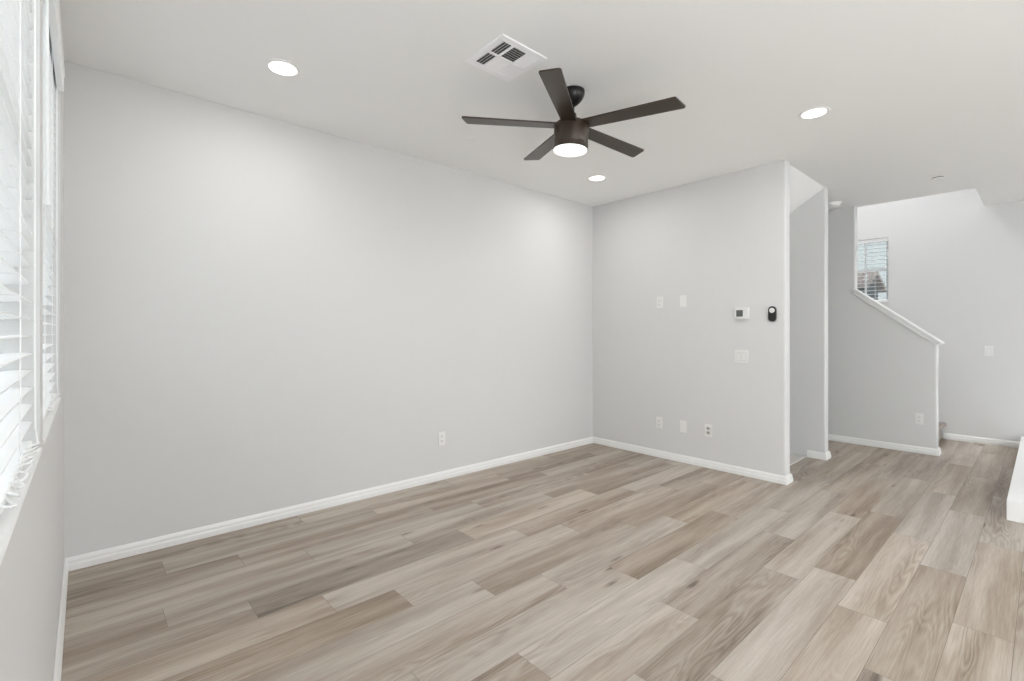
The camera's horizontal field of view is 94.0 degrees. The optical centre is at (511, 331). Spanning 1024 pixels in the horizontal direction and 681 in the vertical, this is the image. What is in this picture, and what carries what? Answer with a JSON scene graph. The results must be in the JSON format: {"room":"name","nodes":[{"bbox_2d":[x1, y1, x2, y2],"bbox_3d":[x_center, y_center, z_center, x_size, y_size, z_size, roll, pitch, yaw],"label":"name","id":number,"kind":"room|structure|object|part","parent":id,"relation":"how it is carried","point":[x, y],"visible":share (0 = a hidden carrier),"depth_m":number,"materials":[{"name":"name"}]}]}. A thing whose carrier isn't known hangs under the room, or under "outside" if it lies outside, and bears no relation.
{"room":"empty living room","nodes":[
{"label":"empty living room","id":0,"kind":"room"},
{"bbox_2d":[0,0,63,680],"bbox_3d":[0.115,-0.086,-0.360,0.140,2.740,7.990,0,0,-42],"label":"wall","id":1,"kind":"structure","parent":0,"point":[31,568],"depth_m":1.19,"materials":[{"name":"white paint"}]},
{"bbox_2d":[0,0,39,514],"bbox_3d":[-0.828,-0.424,0.759,0.090,1.417,1.111,0,0,-42],"label":"window blind","id":2,"kind":"object","parent":1,"relation":"attached to","point":[15,21],"visible":1,"depth_m":0.94,"materials":[{"name":"white plastic"}]},
{"bbox_3d":[-0.985,-0.405,0.918,0.057,1.362,0.003,0,0,-42],"label":"ladder cord","id":3,"kind":"part","parent":2,"relation":"part of","materials":[{"name":"white fabric"}]},
{"bbox_3d":[-0.836,0.275,0.752,0.051,0.018,1.091,0,0,-42],"label":"rail","id":4,"kind":"part","parent":2,"relation":"part of","materials":[{"name":"white plastic"}]},
{"bbox_2d":[0,447,42,565],"bbox_3d":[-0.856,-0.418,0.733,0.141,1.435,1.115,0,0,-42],"label":"window sill","id":5,"kind":"structure","parent":1,"relation":"in","point":[9,516],"depth_m":0.78,"materials":[{"name":"white plastic"}]},
{"bbox_2d":[43,397,60,443],"bbox_3d":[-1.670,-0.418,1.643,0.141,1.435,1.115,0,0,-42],"label":"window sill","id":6,"kind":"structure","parent":1,"relation":"in","point":[47,423],"depth_m":1.55,"materials":[{"name":"white paint"}]},
{"bbox_2d":[43,0,64,421],"bbox_3d":[-1.641,-0.424,1.669,0.090,1.417,1.111,0,0,-42],"label":"window blind","id":7,"kind":"object","parent":1,"relation":"attached to","point":[52,19],"visible":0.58,"depth_m":1.78,"materials":[{"name":"white plastic"}]},
{"bbox_3d":[-1.500,-0.405,1.494,0.057,1.362,0.003,0,0,-42],"label":"ladder cord","id":8,"kind":"part","parent":7,"relation":"part of","materials":[{"name":"white fabric"}]},
{"bbox_3d":[-1.798,-0.405,1.828,0.057,1.362,0.003,0,0,-42],"label":"ladder cord","id":9,"kind":"part","parent":7,"relation":"part of","materials":[{"name":"white fabric"}]},
{"bbox_3d":[-1.649,0.275,1.661,0.051,0.018,1.091,0,0,-42],"label":"rail","id":10,"kind":"part","parent":7,"relation":"part of","materials":[{"name":"white plastic"}]},
{"bbox_3d":[-1.776,-0.400,1.850,0.024,1.353,0.584,0,0,-42],"label":"lift cord","id":11,"kind":"part","parent":7,"relation":"part of","materials":[{"name":"white fabric"}]},
{"bbox_2d":[53,559,67,680],"bbox_3d":[-0.990,1.249,0.996,0.017,0.070,4.205,0,0,-42],"label":"baseboard","id":12,"kind":"structure","parent":1,"relation":"attached to","point":[62,612],"depth_m":1.99,"materials":[{"name":"white paint"}]},
{"bbox_2d":[64,61,592,557],"bbox_3d":[0.456,-1.416,5.210,7.794,5.400,0.140,0,0,-42],"label":"wall","id":13,"kind":"structure","parent":0,"point":[262,313],"depth_m":3.29,"materials":[{"name":"white paint"}]},
{"bbox_2d":[64,437,592,571],"bbox_3d":[-0.725,1.249,4.048,4.482,0.070,0.017,0,0,-42],"label":"baseboard","id":14,"kind":"structure","parent":13,"relation":"attached to","point":[135,548],"depth_m":3.29,"materials":[{"name":"white paint"}]},
{"bbox_2d":[438,431,444,445],"bbox_3d":[-0.611,0.928,4.156,0.070,0.115,0.009,0,0,-42],"label":"wall outlet","id":15,"kind":"object","parent":13,"relation":"attached to","point":[441,435],"visible":1,"depth_m":4.15,"materials":[{"name":"white plastic"}]},
{"bbox_2d":[59,0,1023,209],"bbox_3d":[3.072,-1.606,2.284,8.074,0.300,7.990,0,0,-42],"label":"ceiling","id":16,"kind":"structure","parent":0,"point":[916,92],"depth_m":2.73,"materials":[{"name":"white paint"}]},
{"bbox_2d":[264,58,300,76],"bbox_3d":[-1.263,-1.453,2.634,0.184,0.006,0.184,0,0,-42],"label":"recessed light","id":17,"kind":"object","parent":16,"relation":"in","point":[280,67],"visible":1,"depth_m":2.62,"materials":[{"name":"white plastic"}]},
{"bbox_2d":[465,34,546,81],"bbox_3d":[-0.033,-1.452,2.549,0.314,0.008,0.314,0,0,-42],"label":"ceiling vent","id":18,"kind":"object","parent":16,"relation":"in","point":[505,58],"visible":1,"depth_m":2.54,"materials":[{"name":"white metal"}]},
{"bbox_2d":[462,68,685,159],"bbox_3d":[0.395,-1.271,2.924,1.228,0.369,1.259,0,0,-42],"label":"ceiling fan","id":19,"kind":"object","parent":16,"relation":"hanging from","point":[571,135],"visible":1,"depth_m":2.81,"materials":[{"name":"brown metal"}]},
{"bbox_3d":[-0.015,-1.263,2.881,0.570,0.021,0.116,3,1,-2],"label":"blade","id":20,"kind":"part","parent":19,"relation":"part of","materials":[{"name":"brown wood"}]},
{"bbox_3d":[0.233,-1.257,3.245,0.116,0.021,0.570,2,1,-20],"label":"blade","id":21,"kind":"part","parent":19,"relation":"part of","materials":[{"name":"brown wood"}]},
{"bbox_3d":[0.255,-1.246,2.532,0.116,0.021,0.570,3,1,16],"label":"blade","id":22,"kind":"part","parent":19,"relation":"part of","materials":[{"name":"brown wood"}]},
{"bbox_2d":[553,144,586,156],"bbox_3d":[0.353,-1.096,2.895,0.203,0.016,0.203,2,1,-42],"label":"diffuser","id":23,"kind":"object","parent":19,"relation":"attached to","point":[565,150],"depth_m":2.86,"materials":[{"name":"white glass"}]},
{"bbox_3d":[0.656,-1.236,3.122,0.570,0.021,0.116,2,1,-38],"label":"blade","id":24,"kind":"part","parent":19,"relation":"part of","materials":[{"name":"brown wood"}]},
{"bbox_3d":[0.669,-1.229,2.682,0.570,0.021,0.116,3,1,34],"label":"blade","id":25,"kind":"part","parent":19,"relation":"part of","materials":[{"name":"brown wood"}]},
{"bbox_2d":[587,175,606,180],"bbox_3d":[0.804,-1.453,4.514,0.184,0.006,0.184,0,0,-42],"label":"recessed light","id":26,"kind":"object","parent":16,"relation":"in","point":[593,177],"visible":1,"depth_m":4.50,"materials":[{"name":"white plastic"}]},
{"bbox_2d":[798,106,830,119],"bbox_3d":[2.008,-1.453,3.175,0.184,0.006,0.184,0,0,-42],"label":"recessed light","id":27,"kind":"object","parent":16,"relation":"in","point":[816,112],"visible":1,"depth_m":3.17,"materials":[{"name":"white plastic"}]},
{"bbox_2d":[828,201,841,207],"bbox_3d":[3.630,-1.431,5.392,0.152,0.049,0.152,0,0,-42],"label":"smoke detector","id":28,"kind":"object","parent":16,"relation":"attached to","point":[834,204],"visible":0.9,"depth_m":5.35,"materials":[{"name":"white paint"}]},
{"bbox_2d":[932,176,943,179],"bbox_3d":[4.019,-1.450,4.506,0.088,0.012,0.088,0,0,-42],"label":"sprinkler cover","id":29,"kind":"object","parent":16,"relation":"attached to","point":[939,177],"visible":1,"depth_m":4.49,"materials":[{"name":"white paint"}]},
{"bbox_2d":[61,438,1023,680],"bbox_3d":[3.072,1.344,2.284,7.994,0.120,7.910,0,0,-42],"label":"floor","id":30,"kind":"structure","parent":0,"point":[589,562],"depth_m":2.42,"materials":[{"name":"brown wood"}]},
{"bbox_2d":[939,422,946,440],"bbox_3d":[3.944,0.304,6.413,0.986,1.960,2.712,0,0,-42],"label":"stairs","id":31,"kind":"structure","parent":30,"relation":"on","point":[942,425],"depth_m":5.65,"materials":[{"name":"beige carpet"}]},
{"bbox_2d":[1006,437,1023,522],"bbox_3d":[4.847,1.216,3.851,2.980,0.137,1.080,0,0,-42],"label":"kitchen island","id":32,"kind":"object","parent":30,"relation":"on","point":[1014,502],"visible":1,"depth_m":3.41,"materials":[{"name":"white paint"}]},
{"bbox_2d":[593,160,789,475],"bbox_3d":[1.665,-0.086,4.825,0.115,2.740,2.045,0,0,-42],"label":"wall partition","id":33,"kind":"structure","parent":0,"point":[721,242],"depth_m":4.60,"materials":[{"name":"white paint"}]},
{"bbox_2d":[656,417,661,428],"bbox_3d":[1.511,0.932,4.903,0.009,0.115,0.070,0,0,-42],"label":"wall outlet","id":34,"kind":"object","parent":33,"relation":"attached to","point":[658,419],"visible":1,"depth_m":4.90,"materials":[{"name":"white plastic"}]},
{"bbox_2d":[657,297,662,307],"bbox_3d":[1.514,-0.302,4.900,0.009,0.115,0.070,0,0,-42],"label":"wall outlet","id":35,"kind":"object","parent":33,"relation":"attached to","point":[659,299],"visible":1,"depth_m":4.89,"materials":[{"name":"white plastic"}]},
{"bbox_2d":[680,295,686,306],"bbox_3d":[1.688,-0.304,4.707,0.007,0.115,0.070,0,0,-42],"label":"blank wall plate","id":36,"kind":"object","parent":33,"relation":"attached to","point":[683,298],"visible":1,"depth_m":4.70,"materials":[{"name":"white plastic"}]},
{"bbox_2d":[680,420,686,432],"bbox_3d":[1.689,0.931,4.706,0.007,0.115,0.070,0,0,-42],"label":"blank wall plate","id":37,"kind":"object","parent":33,"relation":"attached to","point":[683,424],"visible":1,"depth_m":4.70,"materials":[{"name":"white plastic"}]},
{"bbox_2d":[593,437,792,484],"bbox_3d":[1.676,1.249,4.814,0.152,0.070,2.049,0,0,-42],"label":"baseboard","id":38,"kind":"structure","parent":33,"relation":"attached to","point":[785,480],"depth_m":4.56,"materials":[{"name":"white paint"}]},
{"bbox_2d":[705,424,711,436],"bbox_3d":[1.856,0.932,4.517,0.009,0.115,0.070,0,0,-42],"label":"wall outlet","id":39,"kind":"object","parent":33,"relation":"attached to","point":[708,428],"visible":1,"depth_m":4.51,"materials":[{"name":"white plastic"}]},
{"bbox_2d":[735,350,747,362],"bbox_3d":[2.060,0.220,4.288,0.011,0.115,0.116,0,0,-42],"label":"light switch","id":40,"kind":"object","parent":33,"relation":"attached to","point":[741,356],"visible":1,"depth_m":4.29,"materials":[{"name":"white plastic"}]},
{"bbox_2d":[734,307,749,318],"bbox_3d":[2.058,-0.167,4.279,0.026,0.106,0.130,0,0,-42],"label":"thermostat","id":41,"kind":"object","parent":33,"relation":"attached to","point":[744,312],"visible":1,"depth_m":4.26,"materials":[{"name":"white plastic"}]},
{"bbox_2d":[768,306,776,321],"bbox_3d":[2.228,-0.155,4.090,0.024,0.132,0.062,0,0,-42],"label":"remote","id":42,"kind":"object","parent":33,"relation":"attached to","point":[772,311],"visible":1,"depth_m":4.08,"materials":[{"name":"black plastic"}]},
{"bbox_2d":[790,453,806,465],"bbox_3d":[2.034,1.279,5.271,1.030,0.010,1.873,0,0,-42],"label":"niche","id":43,"kind":"object","parent":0,"point":[794,458],"visible":0.14,"depth_m":4.85,"materials":[{"name":"white paint"}]},
{"bbox_2d":[790,165,823,212],"bbox_3d":[2.078,-0.881,5.222,1.030,1.550,2.045,0,0,-42],"label":"ceiling","id":44,"kind":"structure","parent":0,"point":[802,187],"depth_m":4.66,"materials":[{"name":"white paint"}]},
{"bbox_2d":[790,187,827,455],"bbox_3d":[2.513,-0.086,5.594,0.115,2.740,2.030,0,0,-42],"label":"wall","id":45,"kind":"structure","parent":0,"point":[809,221],"depth_m":4.91,"materials":[{"name":"white paint"}]},
{"bbox_2d":[807,450,830,459],"bbox_3d":[2.520,1.249,5.587,0.151,0.070,2.047,0,0,-42],"label":"baseboard","id":46,"kind":"structure","parent":45,"relation":"attached to","point":[812,454],"depth_m":4.84,"materials":[{"name":"white paint"}]},
{"bbox_2d":[828,206,938,448],"bbox_3d":[4.045,-1.416,6.210,1.110,5.400,3.155,0,0,-42],"label":"wall","id":47,"kind":"structure","parent":0,"point":[882,373],"depth_m":5.40,"materials":[{"name":"white paint"}]},
{"bbox_2d":[828,434,940,455],"bbox_3d":[3.550,1.249,6.022,0.156,0.070,2.772,0,0,-42],"label":"baseboard","id":48,"kind":"structure","parent":47,"relation":"attached to","point":[888,445],"depth_m":5.26,"materials":[{"name":"white paint"}]},
{"bbox_2d":[852,289,944,344],"bbox_3d":[4.234,-0.180,5.256,0.164,0.640,0.783,0,0,-42],"label":"trim","id":49,"kind":"structure","parent":47,"relation":"attached to","point":[931,338],"depth_m":5.20,"materials":[{"name":"white paint"}]},
{"bbox_2d":[915,413,923,424],"bbox_3d":[4.319,0.923,5.063,0.009,0.115,0.070,0,0,-42],"label":"wall outlet","id":50,"kind":"object","parent":47,"relation":"attached to","point":[919,418],"visible":1,"depth_m":5.06,"materials":[{"name":"white plastic"}]},
{"bbox_2d":[857,188,1023,441],"bbox_3d":[6.029,-1.416,4.929,0.140,5.400,7.990,0,0,-42],"label":"wall","id":51,"kind":"structure","parent":0,"point":[956,260],"depth_m":5.61,"materials":[{"name":"white paint"}]},
{"bbox_2d":[857,241,887,301],"bbox_3d":[4.619,-0.805,6.486,0.137,0.834,0.808,0,0,-42],"label":"window","id":52,"kind":"structure","parent":51,"relation":"in","point":[883,290],"depth_m":6.34,"materials":[{"name":"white glass"}]},
{"bbox_2d":[857,238,887,300],"bbox_3d":[4.607,-0.812,6.475,0.052,0.816,0.802,0,0,-42],"label":"window blind","id":53,"kind":"object","parent":52,"relation":"attached to","point":[879,239],"visible":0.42,"depth_m":6.29,"materials":[{"name":"white plastic"}]},
{"bbox_3d":[4.607,-1.198,6.475,0.052,0.043,0.802,0,0,-42],"label":"head rail","id":54,"kind":"part","parent":53,"relation":"part of","materials":[{"name":"white plastic"}]},
{"bbox_2d":[943,433,1019,447],"bbox_3d":[6.866,1.249,3.874,0.017,0.070,5.022,0,0,-42],"label":"baseboard","id":55,"kind":"structure","parent":51,"relation":"attached to","point":[1015,444],"depth_m":5.50,"materials":[{"name":"white paint"}]},
{"bbox_2d":[985,346,992,355],"bbox_3d":[5.453,0.217,5.459,0.011,0.115,0.070,0,0,-42],"label":"light switch","id":56,"kind":"object","parent":51,"relation":"attached to","point":[988,349],"visible":1,"depth_m":5.46,"materials":[{"name":"white plastic"}]}
]}

